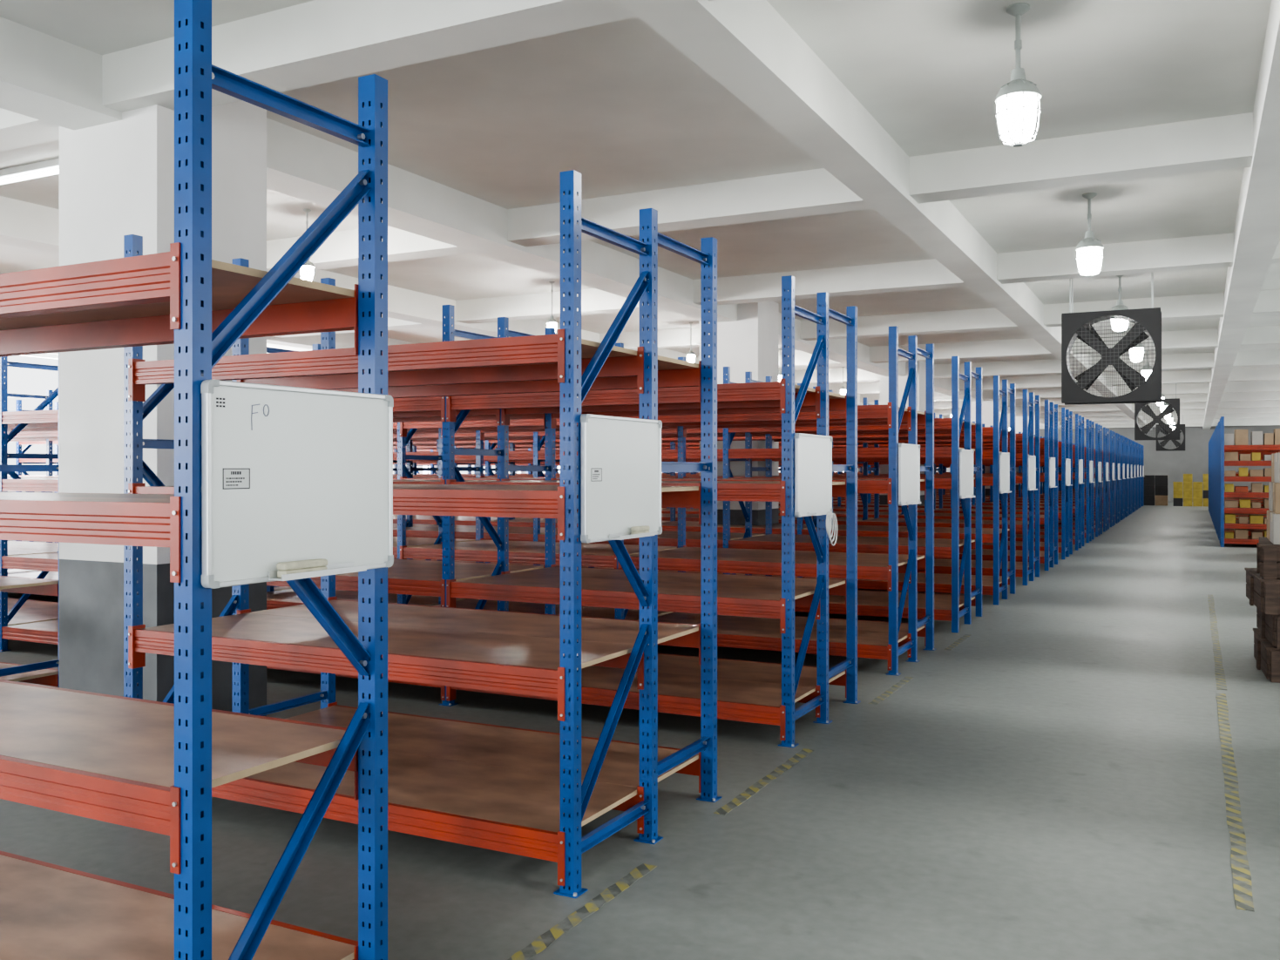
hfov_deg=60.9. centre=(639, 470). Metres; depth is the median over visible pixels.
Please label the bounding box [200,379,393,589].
whiteboard
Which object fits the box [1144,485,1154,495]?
carton
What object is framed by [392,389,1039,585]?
storage rack
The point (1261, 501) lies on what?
storage rack
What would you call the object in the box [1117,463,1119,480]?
whiteboard
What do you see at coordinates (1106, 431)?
storage rack
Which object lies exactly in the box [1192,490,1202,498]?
carton
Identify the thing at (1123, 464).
whiteboard
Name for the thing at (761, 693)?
storage rack
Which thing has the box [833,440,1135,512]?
storage rack
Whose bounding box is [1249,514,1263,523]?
carton
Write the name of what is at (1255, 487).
carton
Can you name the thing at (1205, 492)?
carton
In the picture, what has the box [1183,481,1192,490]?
carton
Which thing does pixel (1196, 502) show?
carton
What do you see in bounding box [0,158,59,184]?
fluorescent light
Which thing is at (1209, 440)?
storage rack
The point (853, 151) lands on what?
ceiling
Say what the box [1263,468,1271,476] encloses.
carton
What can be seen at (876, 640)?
storage rack
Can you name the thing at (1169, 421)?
pendant lamp
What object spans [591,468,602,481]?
print
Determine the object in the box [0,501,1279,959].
floor
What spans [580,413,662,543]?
whiteboard
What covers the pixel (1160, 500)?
carton
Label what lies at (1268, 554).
wooden crate
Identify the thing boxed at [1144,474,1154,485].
carton
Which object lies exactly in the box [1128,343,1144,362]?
pendant lamp
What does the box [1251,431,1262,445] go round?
carton
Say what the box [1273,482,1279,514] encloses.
carton
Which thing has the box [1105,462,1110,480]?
whiteboard
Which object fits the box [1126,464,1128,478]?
whiteboard
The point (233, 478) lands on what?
print
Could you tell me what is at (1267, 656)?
wooden crate
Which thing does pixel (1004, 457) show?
whiteboard
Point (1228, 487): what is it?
carton
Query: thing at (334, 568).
tray
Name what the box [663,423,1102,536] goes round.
storage rack
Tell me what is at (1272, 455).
carton
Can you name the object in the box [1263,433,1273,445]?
carton
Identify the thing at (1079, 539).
storage rack
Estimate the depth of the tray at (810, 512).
6.02 m
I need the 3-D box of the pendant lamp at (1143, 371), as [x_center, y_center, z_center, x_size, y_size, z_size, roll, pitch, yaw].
[9.002,-1.886,19.330,0.212,0.664,0.212,0,0,27]
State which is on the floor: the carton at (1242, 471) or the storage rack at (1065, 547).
the storage rack at (1065, 547)
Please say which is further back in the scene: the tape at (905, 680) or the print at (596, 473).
the tape at (905, 680)
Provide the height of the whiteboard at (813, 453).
0.450 m
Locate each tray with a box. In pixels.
[268,562,366,581]
[609,531,654,540]
[808,510,831,515]
[907,501,921,504]
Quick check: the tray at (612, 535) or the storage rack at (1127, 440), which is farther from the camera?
the storage rack at (1127, 440)
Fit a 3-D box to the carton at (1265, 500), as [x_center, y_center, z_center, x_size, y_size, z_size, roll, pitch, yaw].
[12.036,0.629,20.792,0.223,0.171,0.400,0,0,27]
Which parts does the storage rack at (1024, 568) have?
upright frame, upright frame, upright frame, upright frame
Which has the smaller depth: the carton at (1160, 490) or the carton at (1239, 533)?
the carton at (1239, 533)
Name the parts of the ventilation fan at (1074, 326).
hanger rod, hanger rod, blade, blade, blade, blade, hanger rod, hanger rod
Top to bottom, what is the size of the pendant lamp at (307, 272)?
0.620 m
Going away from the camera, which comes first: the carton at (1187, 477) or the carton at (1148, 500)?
the carton at (1187, 477)
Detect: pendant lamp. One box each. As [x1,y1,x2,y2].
[299,209,314,281]
[546,281,557,333]
[686,322,695,362]
[778,348,781,381]
[839,366,846,395]
[995,2,1041,147]
[1075,192,1103,277]
[1110,274,1129,332]
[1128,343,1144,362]
[1140,351,1152,380]
[1156,393,1164,406]
[1164,413,1171,419]
[1166,415,1173,424]
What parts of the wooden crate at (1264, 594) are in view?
lid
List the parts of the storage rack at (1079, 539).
upright frame, upright frame, upright frame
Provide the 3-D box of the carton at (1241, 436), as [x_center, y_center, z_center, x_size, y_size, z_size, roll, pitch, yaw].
[11.600,-0.636,21.014,0.223,0.301,0.400,0,0,27]
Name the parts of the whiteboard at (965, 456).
panel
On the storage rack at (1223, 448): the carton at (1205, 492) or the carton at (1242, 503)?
the carton at (1242, 503)
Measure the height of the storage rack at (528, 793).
2.500 m
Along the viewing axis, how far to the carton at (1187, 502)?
44.47 m
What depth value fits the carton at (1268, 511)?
8.16 m
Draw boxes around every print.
[216,397,224,407]
[223,468,250,489]
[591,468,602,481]
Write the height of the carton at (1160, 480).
0.421 m
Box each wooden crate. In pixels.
[1244,568,1279,615]
[1252,628,1279,683]
[1256,536,1279,579]
[1256,607,1279,649]
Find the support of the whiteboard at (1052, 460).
attached to the storage rack at (1046, 557)
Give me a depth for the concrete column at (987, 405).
30.03 m
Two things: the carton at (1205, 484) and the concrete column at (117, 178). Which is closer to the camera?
the concrete column at (117, 178)
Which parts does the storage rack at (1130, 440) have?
upright frame, upright frame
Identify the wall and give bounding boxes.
[7,352,858,542]
[858,425,1279,501]
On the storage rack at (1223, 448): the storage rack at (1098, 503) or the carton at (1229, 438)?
the carton at (1229, 438)
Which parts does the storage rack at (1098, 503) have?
upright frame, upright frame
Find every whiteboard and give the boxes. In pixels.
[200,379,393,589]
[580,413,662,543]
[794,433,832,517]
[898,443,921,505]
[959,448,975,499]
[999,452,1011,494]
[1027,455,1037,490]
[1049,457,1056,487]
[1065,458,1072,486]
[1078,459,1084,484]
[1089,460,1094,482]
[1097,461,1103,481]
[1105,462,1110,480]
[1111,462,1114,480]
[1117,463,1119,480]
[1122,463,1125,479]
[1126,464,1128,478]
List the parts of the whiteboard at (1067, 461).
panel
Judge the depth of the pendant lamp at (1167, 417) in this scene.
33.37 m
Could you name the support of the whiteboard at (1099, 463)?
attached to the storage rack at (1098, 503)
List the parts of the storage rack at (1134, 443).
upright frame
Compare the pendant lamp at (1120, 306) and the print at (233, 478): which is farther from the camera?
the pendant lamp at (1120, 306)
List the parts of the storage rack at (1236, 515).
upright frame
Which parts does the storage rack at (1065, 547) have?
upright frame, upright frame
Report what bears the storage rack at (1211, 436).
on the floor
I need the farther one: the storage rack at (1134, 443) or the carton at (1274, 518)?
the storage rack at (1134, 443)
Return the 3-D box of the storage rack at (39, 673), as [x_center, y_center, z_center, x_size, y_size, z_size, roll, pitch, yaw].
[-7.885,0.216,8.359,8.996,2.500,1.262,0,0,27]
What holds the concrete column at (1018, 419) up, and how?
on the floor
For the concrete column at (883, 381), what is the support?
on the floor
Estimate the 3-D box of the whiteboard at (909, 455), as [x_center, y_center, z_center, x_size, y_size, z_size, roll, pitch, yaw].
[2.023,0.028,8.089,0.066,0.450,0.605,0,0,27]
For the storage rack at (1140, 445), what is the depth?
42.77 m
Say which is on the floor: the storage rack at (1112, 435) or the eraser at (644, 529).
the storage rack at (1112, 435)
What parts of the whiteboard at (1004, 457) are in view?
panel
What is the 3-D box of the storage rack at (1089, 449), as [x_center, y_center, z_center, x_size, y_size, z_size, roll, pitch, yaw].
[3.347,0.216,25.595,13.466,2.500,1.262,0,0,27]
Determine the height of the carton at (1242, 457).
0.131 m
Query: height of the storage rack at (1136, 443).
2.500 m
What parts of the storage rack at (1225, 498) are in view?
upright frame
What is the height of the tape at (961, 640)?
0.002 m
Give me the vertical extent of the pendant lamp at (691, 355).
0.620 m
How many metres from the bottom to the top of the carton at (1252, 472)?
0.131 m
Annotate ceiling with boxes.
[0,0,1279,431]
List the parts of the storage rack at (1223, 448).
upright frame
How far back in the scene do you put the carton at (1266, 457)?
20.64 m
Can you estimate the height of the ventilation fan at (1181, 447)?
1.493 m
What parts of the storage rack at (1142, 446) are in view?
upright frame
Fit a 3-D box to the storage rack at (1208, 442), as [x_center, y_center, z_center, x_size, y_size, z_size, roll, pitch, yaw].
[21.736,0.216,39.163,2.291,2.500,1.262,0,0,27]
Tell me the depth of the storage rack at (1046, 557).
16.57 m
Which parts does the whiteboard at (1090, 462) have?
panel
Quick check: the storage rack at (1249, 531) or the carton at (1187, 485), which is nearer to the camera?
the storage rack at (1249, 531)
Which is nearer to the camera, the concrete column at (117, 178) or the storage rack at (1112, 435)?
the concrete column at (117, 178)
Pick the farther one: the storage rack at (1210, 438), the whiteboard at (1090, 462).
the storage rack at (1210, 438)
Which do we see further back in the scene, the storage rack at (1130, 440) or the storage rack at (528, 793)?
the storage rack at (1130, 440)
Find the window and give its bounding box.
[7,353,58,412]
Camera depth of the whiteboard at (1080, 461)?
20.23 m
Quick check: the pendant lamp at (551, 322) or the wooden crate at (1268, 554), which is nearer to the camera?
the wooden crate at (1268, 554)
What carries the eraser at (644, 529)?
on the whiteboard at (621, 457)
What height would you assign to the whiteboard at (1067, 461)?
0.450 m
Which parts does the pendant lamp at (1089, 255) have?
globe, stem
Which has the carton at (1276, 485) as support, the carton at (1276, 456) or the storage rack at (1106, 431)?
the carton at (1276, 456)
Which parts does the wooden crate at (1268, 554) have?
lid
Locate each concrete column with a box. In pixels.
[59,100,266,717]
[699,301,778,525]
[879,360,925,505]
[963,399,993,495]
[1015,413,1035,490]
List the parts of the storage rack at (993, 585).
upright frame, upright frame, upright frame, upright frame, upright frame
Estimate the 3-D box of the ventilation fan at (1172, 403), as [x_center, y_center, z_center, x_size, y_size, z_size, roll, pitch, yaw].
[12.317,-1.472,25.935,0.968,1.493,0.340,0,0,27]
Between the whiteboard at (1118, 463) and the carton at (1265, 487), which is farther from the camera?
the whiteboard at (1118, 463)
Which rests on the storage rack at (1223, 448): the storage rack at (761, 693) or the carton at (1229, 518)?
the carton at (1229, 518)
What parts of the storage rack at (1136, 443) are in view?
upright frame, upright frame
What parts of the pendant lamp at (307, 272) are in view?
stem, globe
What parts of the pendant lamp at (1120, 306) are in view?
stem, globe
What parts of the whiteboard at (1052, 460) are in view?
panel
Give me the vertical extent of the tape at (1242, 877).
0.002 m
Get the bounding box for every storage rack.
[0,0,387,959]
[0,275,860,747]
[0,352,59,687]
[4,325,935,676]
[15,355,982,632]
[123,169,721,898]
[392,375,1015,605]
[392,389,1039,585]
[392,399,1057,570]
[416,407,1072,559]
[474,413,1084,550]
[526,419,1094,542]
[662,430,1115,527]
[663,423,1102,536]
[676,433,1120,523]
[688,426,1109,531]
[778,439,1132,514]
[833,435,1124,520]
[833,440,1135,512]
[841,442,1138,510]
[859,443,1141,507]
[936,437,1129,517]
[1039,445,1144,506]
[1208,441,1263,511]
[1209,440,1263,513]
[1210,438,1263,515]
[1211,436,1266,518]
[1212,432,1268,524]
[1212,433,1266,521]
[1213,428,1263,529]
[1215,425,1273,534]
[1217,421,1279,540]
[1219,416,1279,547]
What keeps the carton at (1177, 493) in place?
on the carton at (1177, 502)
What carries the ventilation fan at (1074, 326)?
hanging from the ceiling
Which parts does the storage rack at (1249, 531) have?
upright frame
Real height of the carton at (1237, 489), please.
0.111 m
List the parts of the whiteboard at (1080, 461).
panel, frame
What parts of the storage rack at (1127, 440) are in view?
upright frame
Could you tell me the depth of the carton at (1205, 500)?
44.19 m
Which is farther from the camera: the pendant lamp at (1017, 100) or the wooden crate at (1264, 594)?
the wooden crate at (1264, 594)
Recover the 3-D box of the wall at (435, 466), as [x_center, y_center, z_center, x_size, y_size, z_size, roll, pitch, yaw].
[-2.723,-0.376,30.175,0.250,3.684,62.700,0,0,27]
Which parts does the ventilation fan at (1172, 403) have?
blade, blade, blade, blade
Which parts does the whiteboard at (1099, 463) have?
frame, panel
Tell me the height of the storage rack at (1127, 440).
2.500 m
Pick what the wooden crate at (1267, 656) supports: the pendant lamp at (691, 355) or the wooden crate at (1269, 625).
the wooden crate at (1269, 625)
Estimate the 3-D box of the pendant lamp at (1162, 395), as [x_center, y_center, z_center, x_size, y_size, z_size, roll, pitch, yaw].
[12.597,-1.886,26.387,0.212,0.664,0.212,0,0,27]
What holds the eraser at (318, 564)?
on the whiteboard at (288, 474)
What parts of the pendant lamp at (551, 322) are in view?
stem, globe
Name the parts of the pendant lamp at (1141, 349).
globe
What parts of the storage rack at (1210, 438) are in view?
upright frame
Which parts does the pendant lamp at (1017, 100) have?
globe, stem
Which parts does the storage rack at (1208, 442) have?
upright frame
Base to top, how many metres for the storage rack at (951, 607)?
2.500 m
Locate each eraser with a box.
[276,558,327,577]
[630,525,650,534]
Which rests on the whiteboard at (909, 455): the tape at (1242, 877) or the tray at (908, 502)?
the tray at (908, 502)
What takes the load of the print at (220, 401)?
attached to the whiteboard at (288, 474)
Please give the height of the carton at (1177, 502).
0.331 m
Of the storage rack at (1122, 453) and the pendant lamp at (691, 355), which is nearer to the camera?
the pendant lamp at (691, 355)
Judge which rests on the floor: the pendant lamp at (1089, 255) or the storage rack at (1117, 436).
the storage rack at (1117, 436)
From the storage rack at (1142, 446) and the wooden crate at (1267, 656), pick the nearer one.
the wooden crate at (1267, 656)
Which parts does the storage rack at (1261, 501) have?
upright frame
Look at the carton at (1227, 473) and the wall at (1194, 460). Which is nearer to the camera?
the carton at (1227, 473)
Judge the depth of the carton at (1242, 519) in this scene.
20.83 m
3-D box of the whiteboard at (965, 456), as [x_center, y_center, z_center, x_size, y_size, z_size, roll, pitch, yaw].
[3.055,0.031,10.115,0.066,0.450,0.605,0,0,27]
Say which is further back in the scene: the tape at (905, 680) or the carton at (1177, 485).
the carton at (1177, 485)
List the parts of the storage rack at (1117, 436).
upright frame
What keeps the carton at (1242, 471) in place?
on the storage rack at (1223, 448)
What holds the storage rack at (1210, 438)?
on the floor
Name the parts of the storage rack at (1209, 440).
upright frame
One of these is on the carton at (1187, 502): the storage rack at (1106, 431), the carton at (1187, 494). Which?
the carton at (1187, 494)
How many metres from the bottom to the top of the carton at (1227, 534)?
0.111 m
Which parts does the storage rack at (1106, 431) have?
upright frame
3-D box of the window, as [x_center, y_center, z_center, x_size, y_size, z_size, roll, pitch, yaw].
[-9.192,-0.759,17.478,0.060,2.150,3.260,0,0,27]
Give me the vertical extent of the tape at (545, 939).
0.002 m
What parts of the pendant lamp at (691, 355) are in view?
stem, globe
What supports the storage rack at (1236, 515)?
on the floor
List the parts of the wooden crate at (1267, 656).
lid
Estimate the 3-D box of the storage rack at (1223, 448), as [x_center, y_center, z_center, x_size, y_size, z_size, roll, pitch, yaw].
[12.449,0.216,20.935,2.291,2.500,1.262,0,0,27]
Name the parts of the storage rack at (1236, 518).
upright frame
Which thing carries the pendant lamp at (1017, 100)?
hanging from the ceiling
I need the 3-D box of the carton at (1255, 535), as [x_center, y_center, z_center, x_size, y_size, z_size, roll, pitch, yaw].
[11.831,1.239,20.896,0.183,0.131,0.400,0,0,27]
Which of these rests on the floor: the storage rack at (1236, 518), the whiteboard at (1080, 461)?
the storage rack at (1236, 518)
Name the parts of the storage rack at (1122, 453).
upright frame, upright frame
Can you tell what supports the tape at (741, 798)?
on the floor
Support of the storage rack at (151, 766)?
on the floor
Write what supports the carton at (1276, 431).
on the storage rack at (1223, 448)
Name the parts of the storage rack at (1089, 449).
upright frame, upright frame, upright frame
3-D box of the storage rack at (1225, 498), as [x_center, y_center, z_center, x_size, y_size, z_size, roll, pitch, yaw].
[15.544,0.216,27.011,2.291,2.500,1.262,0,0,27]
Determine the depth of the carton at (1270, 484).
8.12 m
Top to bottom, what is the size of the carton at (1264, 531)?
0.156 m
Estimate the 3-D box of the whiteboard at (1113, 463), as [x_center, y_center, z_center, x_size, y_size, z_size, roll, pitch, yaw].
[12.343,0.033,28.344,0.066,0.450,0.605,0,0,27]
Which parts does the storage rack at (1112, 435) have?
upright frame, upright frame, upright frame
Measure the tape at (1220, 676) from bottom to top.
0.002 m
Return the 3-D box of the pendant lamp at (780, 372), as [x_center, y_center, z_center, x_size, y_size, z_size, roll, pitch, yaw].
[2.561,-1.908,19.851,0.127,0.620,0.127,0,0,27]
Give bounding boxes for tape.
[507,863,656,959]
[713,748,813,815]
[867,677,914,704]
[944,634,971,650]
[1207,594,1226,690]
[1215,693,1254,912]
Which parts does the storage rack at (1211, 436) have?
upright frame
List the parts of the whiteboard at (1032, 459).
panel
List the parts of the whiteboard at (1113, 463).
panel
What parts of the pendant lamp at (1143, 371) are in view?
globe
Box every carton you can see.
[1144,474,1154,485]
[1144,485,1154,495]
[1144,495,1154,505]
[1155,475,1167,485]
[1155,485,1167,495]
[1155,495,1167,505]
[1173,481,1182,490]
[1173,489,1182,498]
[1173,498,1182,506]
[1183,474,1192,481]
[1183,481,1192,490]
[1183,490,1192,498]
[1183,498,1192,506]
[1192,481,1202,490]
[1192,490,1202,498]
[1192,498,1202,506]
[1203,474,1208,481]
[1203,481,1208,490]
[1203,490,1208,498]
[1203,498,1208,506]
[1224,433,1233,445]
[1224,452,1238,460]
[1224,470,1235,476]
[1224,483,1233,492]
[1224,500,1238,507]
[1224,514,1235,523]
[1224,531,1233,538]
[1234,429,1247,445]
[1234,486,1247,492]
[1234,528,1247,538]
[1238,467,1247,476]
[1238,515,1247,523]
[1239,453,1250,460]
[1239,499,1250,507]
[1249,469,1263,476]
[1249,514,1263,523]
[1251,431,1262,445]
[1251,452,1260,460]
[1251,483,1262,492]
[1251,501,1260,507]
[1251,531,1262,539]
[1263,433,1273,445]
[1263,454,1271,460]
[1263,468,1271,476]
[1263,485,1268,492]
[1263,498,1268,507]
[1263,529,1266,537]
[1266,510,1273,540]
[1268,481,1273,511]
[1269,512,1279,544]
[1271,453,1274,482]
[1273,428,1279,444]
[1273,452,1279,483]
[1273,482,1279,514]
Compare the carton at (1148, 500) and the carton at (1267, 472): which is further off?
the carton at (1148, 500)
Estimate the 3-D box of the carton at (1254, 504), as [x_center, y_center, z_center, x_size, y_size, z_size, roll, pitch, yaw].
[11.818,0.659,20.903,0.153,0.111,0.400,0,0,27]
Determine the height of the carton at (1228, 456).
0.171 m
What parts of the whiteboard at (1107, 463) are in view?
panel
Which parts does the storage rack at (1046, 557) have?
upright frame, upright frame, upright frame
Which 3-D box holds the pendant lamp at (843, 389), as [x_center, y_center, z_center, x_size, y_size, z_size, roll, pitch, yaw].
[4.359,-1.908,23.379,0.127,0.620,0.127,0,0,27]
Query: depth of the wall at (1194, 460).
51.01 m
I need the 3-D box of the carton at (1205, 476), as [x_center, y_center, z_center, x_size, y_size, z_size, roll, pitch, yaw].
[23.109,0.306,44.342,0.343,0.331,0.420,0,0,27]
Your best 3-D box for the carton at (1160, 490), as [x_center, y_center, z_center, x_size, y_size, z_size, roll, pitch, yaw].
[21.858,0.833,45.652,0.483,0.421,0.500,0,0,27]
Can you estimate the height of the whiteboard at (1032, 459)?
0.450 m
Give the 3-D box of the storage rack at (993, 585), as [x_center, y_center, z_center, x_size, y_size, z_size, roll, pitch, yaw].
[-1.813,0.216,15.469,13.466,2.500,1.262,0,0,27]
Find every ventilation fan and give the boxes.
[1061,272,1161,405]
[1134,383,1179,440]
[1156,414,1185,451]
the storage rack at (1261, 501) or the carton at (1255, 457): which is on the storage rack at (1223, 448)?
the carton at (1255, 457)
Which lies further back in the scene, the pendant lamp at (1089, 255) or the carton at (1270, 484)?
the pendant lamp at (1089, 255)
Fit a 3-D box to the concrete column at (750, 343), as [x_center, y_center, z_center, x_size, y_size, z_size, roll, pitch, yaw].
[1.307,-0.376,14.300,0.805,3.684,0.770,0,0,27]
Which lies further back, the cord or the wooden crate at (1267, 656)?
the wooden crate at (1267, 656)
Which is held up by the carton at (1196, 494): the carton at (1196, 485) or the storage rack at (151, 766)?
the carton at (1196, 485)
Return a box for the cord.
[826,512,837,545]
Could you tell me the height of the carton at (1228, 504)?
0.131 m
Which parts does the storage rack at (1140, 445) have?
upright frame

